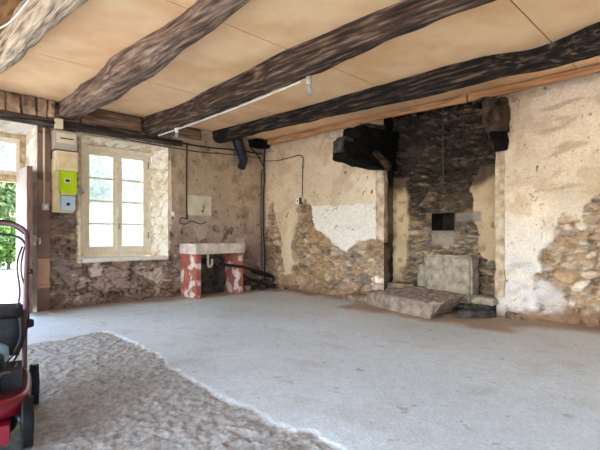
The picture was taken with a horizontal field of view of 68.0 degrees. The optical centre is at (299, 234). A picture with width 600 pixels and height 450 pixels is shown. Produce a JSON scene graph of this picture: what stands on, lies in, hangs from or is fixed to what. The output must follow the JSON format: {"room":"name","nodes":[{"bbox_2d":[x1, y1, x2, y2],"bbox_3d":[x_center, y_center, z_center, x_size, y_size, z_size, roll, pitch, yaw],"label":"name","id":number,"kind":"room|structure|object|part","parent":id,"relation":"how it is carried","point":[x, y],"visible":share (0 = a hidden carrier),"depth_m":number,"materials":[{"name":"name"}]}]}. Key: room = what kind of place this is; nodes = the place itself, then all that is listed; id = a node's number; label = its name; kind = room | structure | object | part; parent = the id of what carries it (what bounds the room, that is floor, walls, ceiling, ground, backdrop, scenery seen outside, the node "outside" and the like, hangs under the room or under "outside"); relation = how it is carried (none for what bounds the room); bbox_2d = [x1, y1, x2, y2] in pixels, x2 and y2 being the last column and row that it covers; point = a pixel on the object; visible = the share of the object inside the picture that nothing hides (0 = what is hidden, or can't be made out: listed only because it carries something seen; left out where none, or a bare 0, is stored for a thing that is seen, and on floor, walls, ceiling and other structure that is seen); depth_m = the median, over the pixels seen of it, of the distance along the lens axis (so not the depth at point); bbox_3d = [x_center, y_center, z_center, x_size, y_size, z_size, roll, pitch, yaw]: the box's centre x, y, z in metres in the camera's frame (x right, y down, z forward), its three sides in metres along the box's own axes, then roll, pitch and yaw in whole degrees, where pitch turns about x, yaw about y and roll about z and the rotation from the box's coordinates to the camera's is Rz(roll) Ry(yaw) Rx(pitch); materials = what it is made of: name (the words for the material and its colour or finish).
{"room":"traditional dwelling","nodes":[
{"label":"traditional dwelling","id":0,"kind":"room"},
{"bbox_2d":[0,92,265,311],"bbox_3d":[-3.377,-0.500,5.199,0.526,3.000,8.600,0,0,45],"label":"wall","id":1,"kind":"structure","parent":0,"point":[61,279],"depth_m":6.37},
{"bbox_2d":[0,132,40,312],"bbox_3d":[-3.535,-0.150,4.745,0.599,2.100,1.232,0,0,45],"label":"door","id":2,"kind":"structure","parent":1,"relation":"in","point":[22,176],"depth_m":5.04,"materials":[{"name":"beige paint"}]},
{"bbox_3d":[-3.726,-0.920,4.907,0.040,0.436,1.091,0,0,45],"label":"transom sash","id":3,"kind":"part","parent":2,"relation":"part of","materials":[{"name":"glass"}]},
{"bbox_3d":[-3.722,-0.150,4.904,0.110,2.100,1.195,0,0,45],"label":"frame","id":4,"kind":"part","parent":2,"relation":"part of","materials":[{"name":"beige paint"}]},
{"bbox_2d":[43,128,44,202],"bbox_3d":[-2.991,-0.812,5.202,0.024,0.873,0.053,0,0,-30],"label":"conduit","id":5,"kind":"object","parent":1,"relation":"attached to","point":[43,128],"visible":1,"depth_m":5.21,"materials":[{"name":"beige plastic"}]},
{"bbox_2d":[41,203,48,210],"bbox_3d":[-2.991,-0.329,5.218,0.068,0.080,0.075,0,0,45],"label":"wall switch","id":6,"kind":"object","parent":1,"relation":"attached to","point":[44,206],"visible":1,"depth_m":5.19,"materials":[{"name":"grey plastic"}]},
{"bbox_2d":[51,130,77,212],"bbox_3d":[-2.818,-0.752,5.337,0.150,0.965,0.253,0,0,45],"label":"panel","id":7,"kind":"object","parent":1,"relation":"attached to","point":[64,161],"visible":1,"depth_m":5.30,"materials":[{"name":"grey plastic"}]},
{"bbox_3d":[-2.765,-0.880,5.291,0.010,0.180,0.203,0,0,45],"label":"housing door","id":8,"kind":"part","parent":7,"relation":"part of","materials":[{"name":"beige plastic"}]},
{"bbox_2d":[77,185,85,195],"bbox_3d":[-2.702,-0.543,5.479,0.034,0.146,0.151,0,0,37],"label":"paper tag","id":9,"kind":"object","parent":7,"relation":"attached to","point":[80,190],"visible":0.93,"depth_m":5.48,"materials":[{"name":"beige paper"}]},
{"bbox_2d":[0,110,182,146],"bbox_3d":[-3.071,-1.328,5.163,0.127,0.102,3.780,0,0,45],"label":"lintel","id":10,"kind":"object","parent":1,"relation":"attached to","point":[2,112],"visible":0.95,"depth_m":5.51,"materials":[{"name":"brown wood"}]},
{"bbox_2d":[0,90,5,109],"bbox_3d":[-3.360,-1.488,4.880,0.124,0.236,0.225,0,0,45],"label":"stone","id":11,"kind":"object","parent":10,"relation":"on","point":[2,93],"visible":0.96,"depth_m":4.90,"materials":[{"name":"brown stone"}]},
{"bbox_2d":[5,92,20,112],"bbox_3d":[-3.236,-1.488,5.011,0.128,0.229,0.155,0,0,45],"label":"stone","id":12,"kind":"object","parent":10,"relation":"on","point":[12,99],"visible":0.89,"depth_m":4.97,"materials":[{"name":"brown stone"}]},
{"bbox_2d":[20,94,36,115],"bbox_3d":[-3.123,-1.486,5.114,0.119,0.242,0.162,0,0,45],"label":"stone","id":13,"kind":"object","parent":10,"relation":"on","point":[27,106],"visible":0.89,"depth_m":5.08,"materials":[{"name":"brown stone"}]},
{"bbox_2d":[35,97,47,117],"bbox_3d":[-3.033,-1.488,5.215,0.124,0.225,0.121,0,0,45],"label":"stone","id":14,"kind":"object","parent":10,"relation":"on","point":[41,109],"visible":0.94,"depth_m":5.18,"materials":[{"name":"brown stone"}]},
{"bbox_2d":[47,100,54,118],"bbox_3d":[-2.960,-1.491,5.282,0.118,0.232,0.101,0,0,45],"label":"stone","id":15,"kind":"object","parent":10,"relation":"on","point":[50,103],"visible":0.81,"depth_m":5.25,"materials":[{"name":"brown stone"}]},
{"bbox_2d":[54,118,62,129],"bbox_3d":[-2.854,-1.312,5.265,0.055,0.115,0.080,0,0,45],"label":"junction box","id":16,"kind":"object","parent":10,"relation":"attached to","point":[58,124],"visible":1,"depth_m":5.25,"materials":[{"name":"beige plastic"}]},
{"bbox_2d":[80,109,142,132],"bbox_3d":[-2.444,-1.498,5.802,0.120,0.211,0.770,0,0,45],"label":"plank","id":17,"kind":"object","parent":10,"relation":"on","point":[107,119],"visible":0.9,"depth_m":5.77,"materials":[{"name":"brown wood"}]},
{"bbox_2d":[0,116,261,154],"bbox_3d":[-1.958,-1.333,6.215,0.050,0.114,3.783,0,0,44],"label":"cable","id":18,"kind":"object","parent":10,"relation":"attached to","point":[6,117],"visible":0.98,"depth_m":5.74,"materials":[{"name":"black rubber"}]},
{"bbox_2d":[81,144,166,261],"bbox_3d":[-2.416,-0.421,6.049,0.335,1.517,1.140,0,0,45],"label":"window","id":19,"kind":"structure","parent":1,"relation":"in","point":[96,253],"depth_m":6.08,"materials":[{"name":"beige paint"}]},
{"bbox_3d":[-2.399,0.316,6.032,0.285,0.042,1.140,0,0,45],"label":"sill","id":20,"kind":"part","parent":19,"relation":"part of","materials":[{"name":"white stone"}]},
{"bbox_2d":[63,128,261,157],"bbox_3d":[-1.743,-1.279,6.446,0.049,0.083,3.168,0,0,43],"label":"cable","id":21,"kind":"object","parent":1,"relation":"attached to","point":[63,128],"visible":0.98,"depth_m":6.06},
{"bbox_2d":[170,150,171,211],"bbox_3d":[-1.849,-0.773,6.377,0.012,0.887,0.027,0,0,45],"label":"cable","id":22,"kind":"object","parent":1,"relation":"attached to","point":[170,150],"visible":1,"depth_m":6.38,"materials":[{"name":"beige plastic"}]},
{"bbox_2d":[158,126,200,139],"bbox_3d":[-1.754,-1.510,6.505,0.105,0.175,0.660,0,0,45],"label":"plank","id":23,"kind":"object","parent":1,"relation":"attached to","point":[189,133],"visible":0.61,"depth_m":6.54,"materials":[{"name":"brown wood"}]},
{"bbox_2d":[186,145,187,218],"bbox_3d":[-1.668,-0.788,6.557,0.027,1.105,0.030,0,0,45],"label":"cable","id":24,"kind":"object","parent":1,"relation":"attached to","point":[186,145],"visible":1,"depth_m":6.55,"materials":[{"name":"black rubber"}]},
{"bbox_2d":[179,217,205,224],"bbox_3d":[-1.591,-0.205,6.633,0.025,0.105,0.462,0,0,44],"label":"cable","id":25,"kind":"object","parent":1,"relation":"attached to","point":[181,217],"visible":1,"depth_m":6.55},
{"bbox_2d":[187,195,210,215],"bbox_3d":[-1.526,-0.443,6.723,0.034,0.298,0.419,0,0,45],"label":"wall plate","id":26,"kind":"object","parent":1,"relation":"attached to","point":[196,205],"visible":1,"depth_m":6.71,"materials":[{"name":"beige plastic"}]},
{"bbox_2d":[249,138,269,149],"bbox_3d":[-0.689,-1.528,7.474,0.213,0.148,0.332,0,0,45],"label":"stub","id":27,"kind":"object","parent":1,"relation":"attached to","point":[255,143],"visible":0.98,"depth_m":7.39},
{"bbox_2d":[260,171,262,280],"bbox_3d":[-0.646,-0.140,7.543,0.034,1.881,0.074,0,0,-28],"label":"cable","id":28,"kind":"object","parent":1,"relation":"attached to","point":[261,171],"visible":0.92,"depth_m":7.55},
{"bbox_2d":[0,287,599,449],"bbox_3d":[-0.495,0.901,2.101,8.020,0.034,8.250,0,0,45],"label":"floor","id":29,"kind":"structure","parent":0,"point":[269,368],"depth_m":2.81,"materials":[{"name":"concrete"}]},
{"bbox_2d":[0,219,39,448],"bbox_3d":[-1.591,0.407,2.177,0.551,1.002,1.145,0,0,-31],"label":"lawn mower","id":30,"kind":"object","parent":29,"relation":"on","point":[19,387],"depth_m":2.24,"materials":[{"name":"metal"}]},
{"bbox_3d":[-1.533,0.598,2.197,0.165,0.161,0.148,0,0,-31],"label":"fuel tank","id":31,"kind":"part","parent":30,"relation":"part of","materials":[{"name":"plastic"}]},
{"bbox_3d":[-1.317,0.795,1.732,0.315,0.075,0.100,0,0,-31],"label":"panel","id":32,"kind":"part","parent":30,"relation":"part of","materials":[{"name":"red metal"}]},
{"bbox_3d":[-1.735,0.329,2.418,0.456,0.828,0.410,0,0,-31],"label":"handle","id":33,"kind":"part","parent":30,"relation":"part of","materials":[{"name":"paint"}]},
{"bbox_3d":[-1.492,0.488,2.466,0.031,0.052,0.051,0,0,-31],"label":"knob","id":34,"kind":"part","parent":30,"relation":"part of","materials":[{"name":"black plastic"}]},
{"bbox_2d":[180,243,244,298],"bbox_3d":[-1.300,0.515,6.647,0.445,0.784,0.864,0,0,45],"label":"sink","id":35,"kind":"object","parent":29,"relation":"on","point":[196,279],"visible":0.94,"depth_m":6.69,"materials":[{"name":"brick"}]},
{"bbox_2d":[207,254,212,267],"bbox_3d":[-1.329,0.383,6.575,0.035,0.206,0.108,0,0,45],"label":"pipe","id":36,"kind":"object","parent":35,"relation":"attached to","point":[208,265],"visible":0.98,"depth_m":6.54,"materials":[{"name":"white plastic"}]},
{"bbox_2d":[180,243,244,253],"bbox_3d":[-1.300,0.197,6.647,0.445,0.149,0.864,0,0,45],"label":"basin","id":37,"kind":"object","parent":35,"relation":"in","point":[200,248],"depth_m":6.44,"materials":[{"name":"stone"}]},
{"bbox_2d":[216,263,274,281],"bbox_3d":[-0.802,0.589,6.900,0.093,0.386,1.265,0,0,37],"label":"drain pipe","id":38,"kind":"object","parent":35,"relation":"attached to","point":[217,264],"visible":1,"depth_m":6.86,"materials":[{"name":"black plastic"}]},
{"bbox_2d":[243,265,270,277],"bbox_3d":[-0.735,0.591,7.251,0.611,0.256,0.064,0,0,-36],"label":"drain pipe","id":39,"kind":"object","parent":38,"relation":"attached to","point":[243,265],"visible":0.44,"depth_m":7.32,"materials":[{"name":"black plastic"}]},
{"bbox_2d":[243,285,250,291],"bbox_3d":[-0.856,0.852,7.067,0.137,0.109,0.156,0,0,45],"label":"rubble stone","id":40,"kind":"object","parent":29,"relation":"on","point":[246,288],"visible":0.7,"depth_m":7.01,"materials":[{"name":"brown stone"}]},
{"bbox_2d":[243,280,250,285],"bbox_3d":[-0.861,0.814,7.180,0.111,0.181,0.163,0,0,45],"label":"rubble stone","id":41,"kind":"object","parent":29,"relation":"on","point":[245,282],"visible":0.46,"depth_m":7.13,"materials":[{"name":"brown stone"}]},
{"bbox_2d":[243,273,274,287],"bbox_3d":[-0.682,0.727,7.148,0.662,0.288,0.087,0,0,-40],"label":"drain pipe","id":42,"kind":"object","parent":29,"relation":"on","point":[244,275],"visible":0.88,"depth_m":7.16,"materials":[{"name":"black plastic"}]},
{"bbox_2d":[258,284,265,289],"bbox_3d":[-0.625,0.857,7.301,0.126,0.101,0.140,0,0,-9],"label":"rubble stone","id":43,"kind":"object","parent":29,"relation":"on","point":[260,286],"visible":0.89,"depth_m":7.25,"materials":[{"name":"black stone"}]},
{"bbox_2d":[263,279,269,287],"bbox_3d":[-0.573,0.820,7.473,0.094,0.180,0.137,0,0,45],"label":"rubble stone","id":44,"kind":"object","parent":29,"relation":"on","point":[264,280],"visible":0.48,"depth_m":7.43,"materials":[{"name":"stone"}]},
{"bbox_2d":[343,293,366,302],"bbox_3d":[0.795,0.854,5.998,0.434,0.117,0.312,0,0,45],"label":"hearth stone","id":45,"kind":"object","parent":29,"relation":"on","point":[352,297],"visible":0.71,"depth_m":5.95,"materials":[{"name":"beige stone"}]},
{"bbox_2d":[366,290,382,306],"bbox_3d":[1.012,0.816,5.726,0.318,0.191,0.377,0,0,45],"label":"hearth stone","id":46,"kind":"object","parent":29,"relation":"on","point":[372,297],"visible":0.52,"depth_m":5.63,"materials":[{"name":"beige stone"}]},
{"bbox_2d":[388,281,415,287],"bbox_3d":[1.344,0.765,5.835,0.352,0.296,0.298,0,0,45],"label":"hearth stone","id":47,"kind":"object","parent":29,"relation":"on","point":[397,284],"visible":0.3,"depth_m":5.75,"materials":[{"name":"beige stone"}]},
{"bbox_2d":[377,287,464,318],"bbox_3d":[1.349,0.780,5.223,1.024,0.274,0.753,0,0,45],"label":"hearth slab","id":48,"kind":"object","parent":29,"relation":"on","point":[415,301],"visible":0.96,"depth_m":5.05,"materials":[{"name":"stone"}]},
{"bbox_2d":[425,254,478,303],"bbox_3d":[1.836,0.521,5.403,0.624,0.575,0.246,0,0,45],"label":"granite block","id":49,"kind":"object","parent":48,"relation":"on","point":[455,273],"visible":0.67,"depth_m":5.26,"materials":[{"name":"grey stone"}]},
{"bbox_2d":[457,308,495,317],"bbox_3d":[1.901,0.859,4.838,0.439,0.107,0.197,0,0,-1],"label":"hearth stone","id":50,"kind":"object","parent":29,"relation":"on","point":[476,312],"visible":0.9,"depth_m":4.76,"materials":[{"name":"grey stone"}]},
{"bbox_2d":[477,304,495,312],"bbox_3d":[2.118,0.830,5.056,0.228,0.154,0.291,0,0,45],"label":"hearth stone","id":51,"kind":"object","parent":29,"relation":"on","point":[480,306],"visible":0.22,"depth_m":4.95,"materials":[{"name":"grey stone"}]},
{"bbox_2d":[471,294,498,305],"bbox_3d":[2.107,0.729,5.023,0.315,0.101,0.337,0,0,45],"label":"hearth stone","id":52,"kind":"object","parent":51,"relation":"on","point":[486,299],"visible":0.96,"depth_m":4.92,"materials":[{"name":"stone"}]},
{"bbox_2d":[505,311,525,319],"bbox_3d":[2.272,0.864,4.729,0.119,0.086,0.223,0,0,-35],"label":"hearth stone","id":53,"kind":"object","parent":29,"relation":"on","point":[510,315],"visible":0.88,"depth_m":4.67,"materials":[{"name":"beige stone"}]},
{"bbox_2d":[0,0,599,139],"bbox_3d":[-0.754,-1.625,2.181,8.500,0.050,8.000,0,0,45],"label":"ceiling","id":54,"kind":"structure","parent":0,"point":[72,52],"depth_m":3.83,"materials":[{"name":"beige wood"}]},
{"bbox_2d":[0,0,87,73],"bbox_3d":[-0.661,-1.505,1.942,8.034,0.249,0.337,0,0,44],"label":"ceiling beam","id":55,"kind":"structure","parent":54,"relation":"attached to","point":[38,17],"depth_m":3.12,"materials":[{"name":"brown wood"}]},
{"bbox_2d":[0,0,29,28],"bbox_3d":[-1.850,-1.384,2.843,0.734,0.042,0.025,0,0,39],"label":"cable","id":56,"kind":"object","parent":55,"relation":"attached to","point":[27,1],"visible":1,"depth_m":2.79,"materials":[{"name":"white plastic"}]},
{"bbox_2d":[58,0,250,119],"bbox_3d":[-0.064,-1.500,2.545,0.327,0.261,8.037,0,0,-44],"label":"ceiling beam","id":57,"kind":"structure","parent":54,"relation":"attached to","point":[142,60],"depth_m":3.64,"materials":[{"name":"brown wood"}]},
{"bbox_2d":[232,138,247,169],"bbox_3d":[-0.967,-1.314,7.155,0.173,0.524,0.284,0,0,45],"label":"duct pipe","id":58,"kind":"object","parent":54,"relation":"hanging from","point":[238,144],"visible":0.94,"depth_m":7.12,"materials":[{"name":"blue plastic"}]},
{"bbox_2d":[247,140,264,168],"bbox_3d":[-0.729,-1.342,7.460,0.033,0.458,0.378,0,0,45],"label":"cable","id":59,"kind":"object","parent":54,"relation":"hanging from","point":[247,140],"visible":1,"depth_m":7.45,"materials":[{"name":"black rubber"}]},
{"bbox_2d":[142,0,495,134],"bbox_3d":[0.650,-1.500,3.267,0.329,0.260,8.039,0,0,-44],"label":"ceiling beam","id":60,"kind":"structure","parent":54,"relation":"attached to","point":[319,54],"depth_m":3.69,"materials":[{"name":"brown wood"}]},
{"bbox_2d":[158,80,302,135],"bbox_3d":[-0.949,-1.377,5.080,0.070,0.032,2.907,0,0,-43],"label":"conduit","id":61,"kind":"object","parent":60,"relation":"attached to","point":[300,81],"visible":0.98,"depth_m":4.78,"materials":[{"name":"white plastic"}]},
{"bbox_2d":[305,75,312,95],"bbox_3d":[0.079,-1.313,3.915,0.068,0.174,0.068,0,0,45],"label":"light bulb","id":62,"kind":"object","parent":60,"relation":"hanging from","point":[308,78],"visible":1,"depth_m":3.90,"materials":[{"name":"grey plastic"}]},
{"bbox_3d":[0.079,-1.276,3.915,0.068,0.101,0.068,0,0,45],"label":"bulb","id":63,"kind":"part","parent":62,"relation":"part of","materials":[{"name":"clear glass"}]},
{"bbox_2d":[212,22,599,142],"bbox_3d":[1.592,-1.516,4.218,8.032,0.227,0.358,0,0,45],"label":"ceiling beam","id":64,"kind":"structure","parent":54,"relation":"attached to","point":[583,44],"depth_m":4.30,"materials":[{"name":"brown wood"}]},
{"bbox_2d":[267,64,599,144],"bbox_3d":[2.186,-1.556,4.797,8.000,0.087,0.035,0,0,45],"label":"batten","id":65,"kind":"object","parent":54,"relation":"attached to","point":[498,91],"visible":0.96,"depth_m":5.14,"materials":[{"name":"brown wood"}]},
{"bbox_2d":[263,72,599,326],"bbox_3d":[2.225,-0.500,5.262,8.600,3.000,0.629,0,0,45],"label":"wall","id":66,"kind":"structure","parent":0,"point":[326,243],"depth_m":5.45,"materials":[{"name":"beige paint"}]},
{"bbox_2d":[263,149,265,278],"bbox_3d":[-0.591,-0.310,7.503,0.052,2.381,0.203,0,0,-17],"label":"cable","id":67,"kind":"object","parent":66,"relation":"attached to","point":[264,149],"visible":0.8,"depth_m":7.56,"materials":[{"name":"black rubber"}]},
{"bbox_2d":[271,155,303,196],"bbox_3d":[-0.274,-0.937,7.306,0.918,0.678,0.017,0,0,45],"label":"cable","id":68,"kind":"object","parent":66,"relation":"attached to","point":[296,155],"visible":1,"depth_m":6.99,"materials":[{"name":"black plastic"}]},
{"bbox_2d":[296,197,301,203],"bbox_3d":[-0.017,-0.537,7.049,0.095,0.105,0.067,0,0,45],"label":"wall switch","id":69,"kind":"object","parent":66,"relation":"attached to","point":[298,200],"visible":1,"depth_m":7.02,"materials":[{"name":"white plastic"}]},
{"bbox_2d":[332,123,398,171],"bbox_3d":[0.858,-1.141,5.732,0.332,0.589,1.154,0,0,45],"label":"corbel","id":70,"kind":"object","parent":66,"relation":"attached to","point":[369,146],"visible":0.98,"depth_m":5.60,"materials":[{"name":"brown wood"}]},
{"bbox_2d":[375,170,387,242],"bbox_3d":[1.099,-0.398,5.996,0.149,1.015,0.110,0,0,45],"label":"jamb","id":71,"kind":"structure","parent":66,"relation":"attached to","point":[381,186],"depth_m":5.96,"materials":[{"name":"stone"}]},
{"bbox_2d":[417,264,424,286],"bbox_3d":[1.613,0.515,5.706,0.199,0.291,0.141,0,0,45],"label":"hearth stone","id":72,"kind":"object","parent":66,"relation":"attached to","point":[421,268],"visible":0.52,"depth_m":5.69,"materials":[{"name":"stone"}]},
{"bbox_2d":[457,97,510,151],"bbox_3d":[2.031,-1.190,4.915,0.522,0.597,0.524,0,0,45],"label":"corbel","id":73,"kind":"object","parent":66,"relation":"hanging from","point":[495,112],"visible":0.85,"depth_m":4.71,"materials":[{"name":"stone"}]},
{"bbox_2d":[494,151,505,297],"bbox_3d":[2.215,-0.118,4.904,0.124,1.626,0.096,0,0,45],"label":"jamb","id":74,"kind":"structure","parent":66,"relation":"attached to","point":[499,215],"depth_m":4.88,"materials":[{"name":"stone"}]},
{"bbox_3d":[-0.578,-1.820,2.429,8.600,0.360,8.600,0,0,45],"label":"roof","id":75,"kind":"structure","parent":0,"visible":0},
{"bbox_2d":[442,107,446,190],"bbox_3d":[1.780,-1.102,5.469,0.064,1.128,0.013,0,0,45],"label":"hanger","id":76,"kind":"object","parent":75,"relation":"hanging from","point":[443,107],"visible":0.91,"depth_m":5.48,"materials":[{"name":"brown metal"}]},
{"label":"outside","id":77,"kind":"structure","parent":0,"visible":0},
{"bbox_2d":[0,261,15,302],"bbox_3d":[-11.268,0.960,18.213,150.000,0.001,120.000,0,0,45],"label":"ground","id":78,"kind":"structure","parent":77,"point":[7,276],"depth_m":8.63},
{"bbox_2d":[0,142,15,229],"bbox_3d":[-12.688,-1.498,17.454,3.922,4.927,4.581,0,0,45],"label":"tree","id":79,"kind":"object","parent":78,"relation":"on","point":[6,206],"visible":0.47,"depth_m":18.15,"materials":[{"name":"green plant"}]},
{"bbox_2d":[0,225,15,268],"bbox_3d":[-8.123,0.210,12.431,1.961,1.573,3.161,0,0,45],"label":"bush","id":80,"kind":"object","parent":78,"relation":"on","point":[7,248],"visible":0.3,"depth_m":12.22,"materials":[{"name":"green plant"}]},
{"bbox_2d":[3,144,99,212],"bbox_3d":[-10.776,-1.706,19.507,3.497,5.343,3.795,0,0,45],"label":"tree","id":81,"kind":"object","parent":78,"relation":"on","point":[91,174],"visible":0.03,"depth_m":19.72,"materials":[{"name":"green plant"}]},
{"bbox_2d":[0,143,108,212],"bbox_3d":[-14.053,-3.114,24.085,4.460,8.156,7.766,0,0,45],"label":"tree","id":82,"kind":"object","parent":78,"relation":"on","point":[4,144],"visible":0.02,"depth_m":23.61,"materials":[{"name":"green plant"}]},
{"bbox_2d":[89,155,151,206],"bbox_3d":[-9.166,-1.565,22.268,3.610,5.060,4.794,0,0,45],"label":"tree","id":83,"kind":"object","parent":78,"relation":"on","point":[131,191],"visible":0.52,"depth_m":21.54,"materials":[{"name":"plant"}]}
]}

